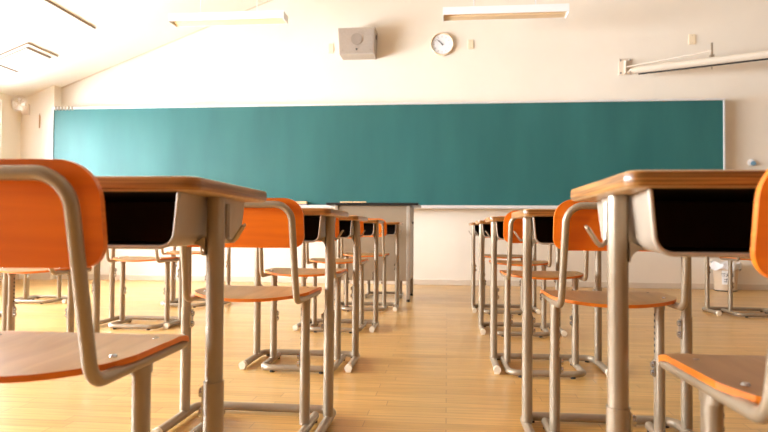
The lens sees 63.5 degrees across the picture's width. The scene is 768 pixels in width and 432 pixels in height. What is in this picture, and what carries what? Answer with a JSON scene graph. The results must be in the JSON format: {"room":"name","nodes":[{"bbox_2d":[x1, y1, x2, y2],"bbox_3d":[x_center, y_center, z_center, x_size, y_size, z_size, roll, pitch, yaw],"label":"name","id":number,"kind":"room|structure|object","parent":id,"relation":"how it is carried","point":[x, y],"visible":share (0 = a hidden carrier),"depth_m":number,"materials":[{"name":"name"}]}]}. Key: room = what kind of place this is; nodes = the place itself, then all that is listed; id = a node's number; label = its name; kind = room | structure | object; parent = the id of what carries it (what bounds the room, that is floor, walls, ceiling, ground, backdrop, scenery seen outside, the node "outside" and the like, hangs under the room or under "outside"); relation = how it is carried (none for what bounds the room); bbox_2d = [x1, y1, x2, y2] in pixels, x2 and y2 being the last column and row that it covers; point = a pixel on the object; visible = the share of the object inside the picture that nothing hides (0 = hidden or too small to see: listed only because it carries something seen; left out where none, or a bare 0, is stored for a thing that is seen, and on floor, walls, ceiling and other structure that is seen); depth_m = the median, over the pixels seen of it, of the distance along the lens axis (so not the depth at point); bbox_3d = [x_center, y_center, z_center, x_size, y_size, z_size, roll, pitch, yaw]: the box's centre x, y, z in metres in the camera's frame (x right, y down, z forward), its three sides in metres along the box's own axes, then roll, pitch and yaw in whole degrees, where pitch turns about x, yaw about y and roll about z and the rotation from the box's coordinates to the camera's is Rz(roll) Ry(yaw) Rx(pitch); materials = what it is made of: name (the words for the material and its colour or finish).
{"room":"classroom","nodes":[
{"label":"classroom","id":0,"kind":"room"},
{"bbox_2d":[0,93,20,275],"bbox_3d":[-5.043,-0.468,2.332,0.150,2.229,10.800,0,-1,6],"label":"wall","id":1,"kind":"structure","parent":0,"point":[10,120],"depth_m":7.37,"materials":[{"name":"paint"}]},
{"bbox_2d":[0,274,18,280],"bbox_3d":[-4.976,0.615,2.228,0.014,0.062,10.655,0,-1,6],"label":"baseboard","id":2,"kind":"structure","parent":1,"relation":"attached to","point":[16,275],"depth_m":7.47,"materials":[{"name":"paint"}]},
{"bbox_2d":[19,85,61,279],"bbox_3d":[-4.219,-0.419,7.604,0.425,2.383,0.145,0,-1,6],"label":"pillar","id":3,"kind":"structure","parent":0,"point":[36,142],"depth_m":7.55,"materials":[{"name":"paint"}]},
{"bbox_2d":[11,95,29,114],"bbox_3d":[-4.323,-1.333,7.447,0.201,0.201,0.231,0,-1,6],"label":"wall fan","id":4,"kind":"object","parent":3,"relation":"attached to","point":[26,107],"visible":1,"depth_m":7.37,"materials":[{"name":"beige plastic"}]},
{"bbox_2d":[0,0,268,97],"bbox_3d":[0.210,-2.639,1.850,10.980,2.455,11.200,0,-1,6],"label":"ceiling","id":5,"kind":"structure","parent":0,"point":[125,30],"depth_m":6.80,"materials":[{"name":"paint"}]},
{"bbox_2d":[0,42,57,73],"bbox_3d":[-3.880,-1.686,6.656,0.481,0.197,0.508,0,-1,6],"label":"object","id":6,"kind":"object","parent":5,"relation":"attached to","point":[24,57],"visible":1,"depth_m":6.64,"materials":[{"name":"paint"}]},
{"bbox_2d":[45,0,95,28],"bbox_3d":[-3.281,-2.044,4.503,0.014,0.017,4.200,0,-1,6],"label":"trim","id":7,"kind":"structure","parent":5,"relation":"attached to","point":[48,1],"depth_m":6.14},
{"bbox_2d":[168,0,287,26],"bbox_3d":[-1.601,-2.332,6.400,1.210,0.691,0.184,0,-1,6],"label":"pendant light","id":8,"kind":"object","parent":5,"relation":"hanging from","point":[256,17],"visible":1,"depth_m":6.34,"materials":[{"name":"white metal"}]},
{"bbox_2d":[443,0,568,21],"bbox_3d":[1.194,-2.800,6.127,1.210,1.685,0.184,0,-1,6],"label":"pendant light","id":9,"kind":"object","parent":5,"relation":"hanging from","point":[534,11],"visible":1,"depth_m":6.06,"materials":[{"name":"white metal"}]},
{"bbox_2d":[0,279,767,431],"bbox_3d":[0.187,0.712,1.774,10.780,0.080,11.200,0,-1,6],"label":"floor","id":10,"kind":"structure","parent":0,"point":[426,365],"depth_m":2.76,"materials":[{"name":"brown wood"}]},
{"bbox_2d":[15,274,66,303],"bbox_3d":[-2.916,0.369,5.253,0.374,0.718,0.374,0,-1,6],"label":"chair","id":11,"kind":"object","parent":10,"relation":"on","point":[25,299],"visible":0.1,"depth_m":5.26,"materials":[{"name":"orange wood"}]},
{"bbox_2d":[15,274,67,303],"bbox_3d":[-2.872,0.384,5.386,0.560,0.694,0.425,0,-1,6],"label":"school desk","id":12,"kind":"object","parent":10,"relation":"on","point":[64,301],"visible":0.11,"depth_m":5.47,"materials":[{"name":"metal"}]},
{"bbox_2d":[0,267,91,331],"bbox_3d":[-1.649,0.326,2.934,0.374,0.718,0.374,0,-1,6],"label":"chair","id":13,"kind":"object","parent":10,"relation":"on","point":[11,272],"visible":0.39,"depth_m":2.95,"materials":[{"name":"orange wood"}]},
{"bbox_2d":[1,262,100,332],"bbox_3d":[-1.663,0.341,3.092,0.560,0.694,0.425,0,-1,6],"label":"school desk","id":14,"kind":"object","parent":10,"relation":"on","point":[96,282],"visible":0.14,"depth_m":3.07,"materials":[{"name":"metal"}]},
{"bbox_2d":[0,159,188,431],"bbox_3d":[-0.540,0.289,0.957,0.374,0.718,0.374,0,-1,5],"label":"chair","id":15,"kind":"object","parent":10,"relation":"on","point":[53,215],"visible":1,"depth_m":0.81,"materials":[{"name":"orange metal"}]},
{"bbox_2d":[100,246,181,328],"bbox_3d":[-1.583,0.365,4.129,0.560,0.694,0.425,0,-1,6],"label":"school desk","id":16,"kind":"object","parent":10,"relation":"on","point":[113,269],"visible":0.27,"depth_m":4.14,"materials":[{"name":"metal"}]},
{"bbox_2d":[106,249,178,329],"bbox_3d":[-1.556,0.350,3.990,0.374,0.718,0.374,0,-1,6],"label":"chair","id":17,"kind":"object","parent":10,"relation":"on","point":[117,324],"visible":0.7,"depth_m":4.00,"materials":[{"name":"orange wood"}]},
{"bbox_2d":[95,176,266,431],"bbox_3d":[-0.524,0.297,1.057,0.560,0.706,0.425,0,-1,6],"label":"school desk","id":18,"kind":"object","parent":10,"relation":"on","point":[142,212],"visible":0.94,"depth_m":1.03,"materials":[{"name":"brown wood"}]},
{"bbox_2d":[161,247,205,307],"bbox_3d":[-1.609,0.375,5.100,0.374,0.718,0.374,0,-1,6],"label":"chair","id":19,"kind":"object","parent":10,"relation":"on","point":[173,302],"visible":0.39,"depth_m":5.13,"materials":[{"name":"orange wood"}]},
{"bbox_2d":[160,246,230,305],"bbox_3d":[-1.549,0.391,5.251,0.560,0.694,0.425,0,-1,6],"label":"school desk","id":20,"kind":"object","parent":10,"relation":"on","point":[228,262],"visible":0.18,"depth_m":5.22,"materials":[{"name":"metal"}]},
{"bbox_2d":[150,208,348,431],"bbox_3d":[-0.417,0.326,2.026,0.560,0.694,0.425,0,-1,6],"label":"school desk","id":21,"kind":"object","parent":10,"relation":"on","point":[319,223],"visible":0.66,"depth_m":2.01,"materials":[{"name":"metal"}]},
{"bbox_2d":[180,198,321,431],"bbox_3d":[-0.399,0.311,1.903,0.374,0.718,0.374,0,-1,6],"label":"chair","id":22,"kind":"object","parent":10,"relation":"on","point":[274,222],"visible":0.62,"depth_m":1.76,"materials":[{"name":"orange wood"}]},
{"bbox_2d":[238,216,367,372],"bbox_3d":[-0.373,0.347,2.971,0.560,0.694,0.425,0,-1,6],"label":"school desk","id":23,"kind":"object","parent":10,"relation":"on","point":[350,225],"visible":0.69,"depth_m":2.95,"materials":[{"name":"metal"}]},
{"bbox_2d":[259,218,347,373],"bbox_3d":[-0.369,0.333,2.859,0.374,0.718,0.374,0,-1,6],"label":"chair","id":24,"kind":"object","parent":10,"relation":"on","point":[274,273],"visible":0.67,"depth_m":2.86,"materials":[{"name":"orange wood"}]},
{"bbox_2d":[306,215,367,332],"bbox_3d":[-0.297,0.358,3.922,0.374,0.718,0.374,0,-1,6],"label":"chair","id":25,"kind":"object","parent":10,"relation":"on","point":[362,261],"visible":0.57,"depth_m":3.93,"materials":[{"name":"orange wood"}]},
{"bbox_2d":[293,220,383,331],"bbox_3d":[-0.290,0.372,4.048,0.560,0.694,0.425,0,-1,6],"label":"school desk","id":26,"kind":"object","parent":10,"relation":"on","point":[371,227],"visible":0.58,"depth_m":4.02,"materials":[{"name":"metal"}]},
{"bbox_2d":[341,218,388,311],"bbox_3d":[-0.152,0.381,4.907,0.374,0.718,0.374,0,-1,6],"label":"chair","id":27,"kind":"object","parent":10,"relation":"on","point":[345,307],"visible":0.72,"depth_m":4.89,"materials":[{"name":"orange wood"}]},
{"bbox_2d":[334,222,402,311],"bbox_3d":[-0.133,0.396,5.027,0.560,0.694,0.425,0,-1,6],"label":"school desk","id":28,"kind":"object","parent":10,"relation":"on","point":[392,227],"visible":0.46,"depth_m":5.00,"materials":[{"name":"metal"}]},
{"bbox_2d":[326,203,420,301],"bbox_3d":[-0.080,0.325,5.761,0.820,0.870,0.620,0,-1,6],"label":"desk","id":29,"kind":"object","parent":10,"relation":"on","point":[389,212],"visible":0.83,"depth_m":5.49,"materials":[{"name":"grey metal"}]},
{"bbox_2d":[365,281,403,297],"bbox_3d":[0.012,0.405,5.922,0.374,0.718,0.374,0,-1,6],"label":"chair","id":30,"kind":"object","parent":10,"relation":"on","point":[369,292],"visible":0.12,"depth_m":5.87,"materials":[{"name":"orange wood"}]},
{"bbox_2d":[484,237,522,314],"bbox_3d":[0.923,0.386,4.798,0.374,0.718,0.374,0,-1,6],"label":"chair","id":31,"kind":"object","parent":10,"relation":"on","point":[500,256],"visible":0.31,"depth_m":4.80,"materials":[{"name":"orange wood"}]},
{"bbox_2d":[469,222,540,313],"bbox_3d":[0.954,0.401,4.936,0.560,0.694,0.425,0,-1,6],"label":"school desk","id":32,"kind":"object","parent":10,"relation":"on","point":[475,227],"visible":0.49,"depth_m":4.95,"materials":[{"name":"metal"}]},
{"bbox_2d":[489,216,551,337],"bbox_3d":[0.835,0.363,3.817,0.374,0.718,0.374,0,-1,6],"label":"chair","id":33,"kind":"object","parent":10,"relation":"on","point":[546,332],"visible":0.39,"depth_m":3.76,"materials":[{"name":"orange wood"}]},
{"bbox_2d":[475,220,566,336],"bbox_3d":[0.861,0.378,3.941,0.560,0.694,0.425,0,-1,6],"label":"school desk","id":34,"kind":"object","parent":10,"relation":"on","point":[484,226],"visible":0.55,"depth_m":3.96,"materials":[{"name":"metal"}]},
{"bbox_2d":[500,210,588,378],"bbox_3d":[0.715,0.339,2.794,0.374,0.718,0.374,0,-1,6],"label":"chair","id":35,"kind":"object","parent":10,"relation":"on","point":[510,224],"visible":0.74,"depth_m":2.75,"materials":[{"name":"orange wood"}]},
{"bbox_2d":[485,216,606,376],"bbox_3d":[0.759,0.354,2.911,0.560,0.694,0.425,0,-1,6],"label":"school desk","id":36,"kind":"object","parent":10,"relation":"on","point":[496,222],"visible":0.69,"depth_m":2.92,"materials":[{"name":"metal"}]},
{"bbox_2d":[511,209,693,431],"bbox_3d":[0.689,0.331,1.924,0.560,0.694,0.425,0,-1,6],"label":"school desk","id":37,"kind":"object","parent":10,"relation":"on","point":[537,223],"visible":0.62,"depth_m":1.94,"materials":[{"name":"metal"}]},
{"bbox_2d":[540,199,690,431],"bbox_3d":[0.664,0.317,1.820,0.374,0.718,0.374,0,-1,6],"label":"chair","id":38,"kind":"object","parent":10,"relation":"on","point":[570,218],"visible":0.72,"depth_m":1.79,"materials":[{"name":"orange wood"}]},
{"bbox_2d":[571,170,766,431],"bbox_3d":[0.579,0.301,0.873,0.560,0.706,0.425,0,-1,6],"label":"school desk","id":39,"kind":"object","parent":10,"relation":"on","point":[674,213],"visible":1,"depth_m":0.89,"materials":[{"name":"metal"}]},
{"bbox_2d":[658,170,767,431],"bbox_3d":[0.594,0.293,0.789,0.374,0.718,0.374,0,-1,4],"label":"chair","id":40,"kind":"object","parent":10,"relation":"on","point":[736,382],"visible":1,"depth_m":0.81,"materials":[{"name":"orange wood"}]},
{"bbox_2d":[710,261,741,291],"bbox_3d":[3.686,0.648,6.693,0.302,0.318,0.303,0,-1,6],"label":"waste bin","id":41,"kind":"object","parent":10,"relation":"on","point":[720,269],"visible":0.8,"depth_m":6.60,"materials":[{"name":"beige plastic"}]},
{"bbox_2d":[702,257,767,315],"bbox_3d":[2.787,0.412,4.861,0.560,0.694,0.425,0,-1,6],"label":"school desk","id":42,"kind":"object","parent":10,"relation":"on","point":[707,307],"visible":0.43,"depth_m":4.88,"materials":[{"name":"metal"}]},
{"bbox_2d":[719,257,767,317],"bbox_3d":[2.815,0.398,4.721,0.374,0.718,0.374,0,-1,6],"label":"chair","id":43,"kind":"object","parent":10,"relation":"on","point":[730,259],"visible":0.44,"depth_m":4.75,"materials":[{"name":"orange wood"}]},
{"bbox_2d":[61,0,767,284],"bbox_3d":[0.755,-1.435,7.271,10.680,4.469,0.150,0,-1,6],"label":"wall","id":44,"kind":"structure","parent":0,"point":[576,56],"depth_m":7.17,"materials":[{"name":"paint"}]},
{"bbox_2d":[61,0,271,88],"bbox_3d":[-1.322,-2.597,7.426,5.355,2.068,0.015,0,-1,6],"label":"trim","id":45,"kind":"structure","parent":44,"relation":"attached to","point":[269,0],"depth_m":7.57,"materials":[{"name":"paint"}]},
{"bbox_2d":[329,44,333,52],"bbox_3d":[-0.627,-1.984,7.343,0.058,0.115,0.012,0,-1,6],"label":"cover plate","id":46,"kind":"object","parent":44,"relation":"attached to","point":[331,46],"visible":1,"depth_m":7.34,"materials":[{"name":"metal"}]},
{"bbox_2d":[338,27,377,59],"bbox_3d":[-0.299,-1.995,7.187,0.434,0.300,0.256,0,-1,6],"label":"wall speaker","id":47,"kind":"object","parent":44,"relation":"attached to","point":[360,43],"visible":1,"depth_m":7.07,"materials":[{"name":"plastic"}]},
{"bbox_2d":[339,28,373,52],"bbox_3d":[-0.313,-1.998,7.071,0.406,0.276,0.021,0,-1,6],"label":"grille","id":48,"kind":"object","parent":47,"relation":"attached to","point":[351,40],"depth_m":7.06,"materials":[{"name":"plastic"}]},
{"bbox_2d":[52,98,725,208],"bbox_3d":[-0.155,-0.696,7.158,7.762,1.216,0.225,0,-1,6],"label":"chalkboard","id":49,"kind":"object","parent":44,"relation":"attached to","point":[483,154],"visible":0.7,"depth_m":7.08,"materials":[{"name":"green ceramic"}]},
{"bbox_2d":[299,201,307,204],"bbox_3d":[-0.930,-0.142,7.149,0.088,0.052,0.052,0,-1,6],"label":"eraser","id":50,"kind":"object","parent":49,"relation":"on","point":[300,202],"visible":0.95,"depth_m":7.12,"materials":[{"name":"fabric"}]},
{"bbox_2d":[300,205,557,208],"bbox_3d":[-0.159,-0.105,7.144,7.762,0.034,0.225,0,-1,6],"label":"chalk tray","id":51,"kind":"object","parent":49,"relation":"on","point":[302,206],"depth_m":6.92,"materials":[{"name":"metal"}]},
{"bbox_2d":[62,274,767,289],"bbox_3d":[0.943,0.766,7.118,9.955,0.062,0.014,0,-1,6],"label":"baseboard","id":52,"kind":"structure","parent":44,"relation":"attached to","point":[64,276],"depth_m":7.14,"materials":[{"name":"paint"}]},
{"bbox_2d":[430,32,453,55],"bbox_3d":[0.674,-1.993,7.195,0.268,0.268,0.044,0,-1,6],"label":"wall clock","id":53,"kind":"object","parent":44,"relation":"attached to","point":[442,43],"visible":1,"depth_m":7.20,"materials":[{"name":"white plastic"}]},
{"bbox_2d":[468,40,473,48],"bbox_3d":[1.005,-1.986,7.177,0.062,0.110,0.012,0,-1,6],"label":"cover plate","id":54,"kind":"object","parent":44,"relation":"attached to","point":[470,42],"visible":1,"depth_m":7.17,"materials":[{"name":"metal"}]},
{"bbox_2d":[689,34,695,44],"bbox_3d":[3.444,-1.975,6.930,0.072,0.115,0.012,0,-1,6],"label":"cover plate","id":55,"kind":"object","parent":44,"relation":"attached to","point":[692,37],"visible":1,"depth_m":6.93,"materials":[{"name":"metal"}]},
{"bbox_2d":[619,43,767,74],"bbox_3d":[3.764,-1.652,6.172,2.776,0.275,0.243,0,-2,35],"label":"projection screen","id":56,"kind":"object","parent":44,"relation":"attached to","point":[625,64],"visible":1,"depth_m":6.48,"materials":[{"name":"paint"}]},
{"bbox_2d":[747,159,755,165],"bbox_3d":[4.047,-0.590,6.814,0.078,0.078,0.055,0,-1,6],"label":"wall hook","id":57,"kind":"object","parent":44,"relation":"attached to","point":[751,162],"visible":1,"depth_m":6.81,"materials":[{"name":"white plastic"}]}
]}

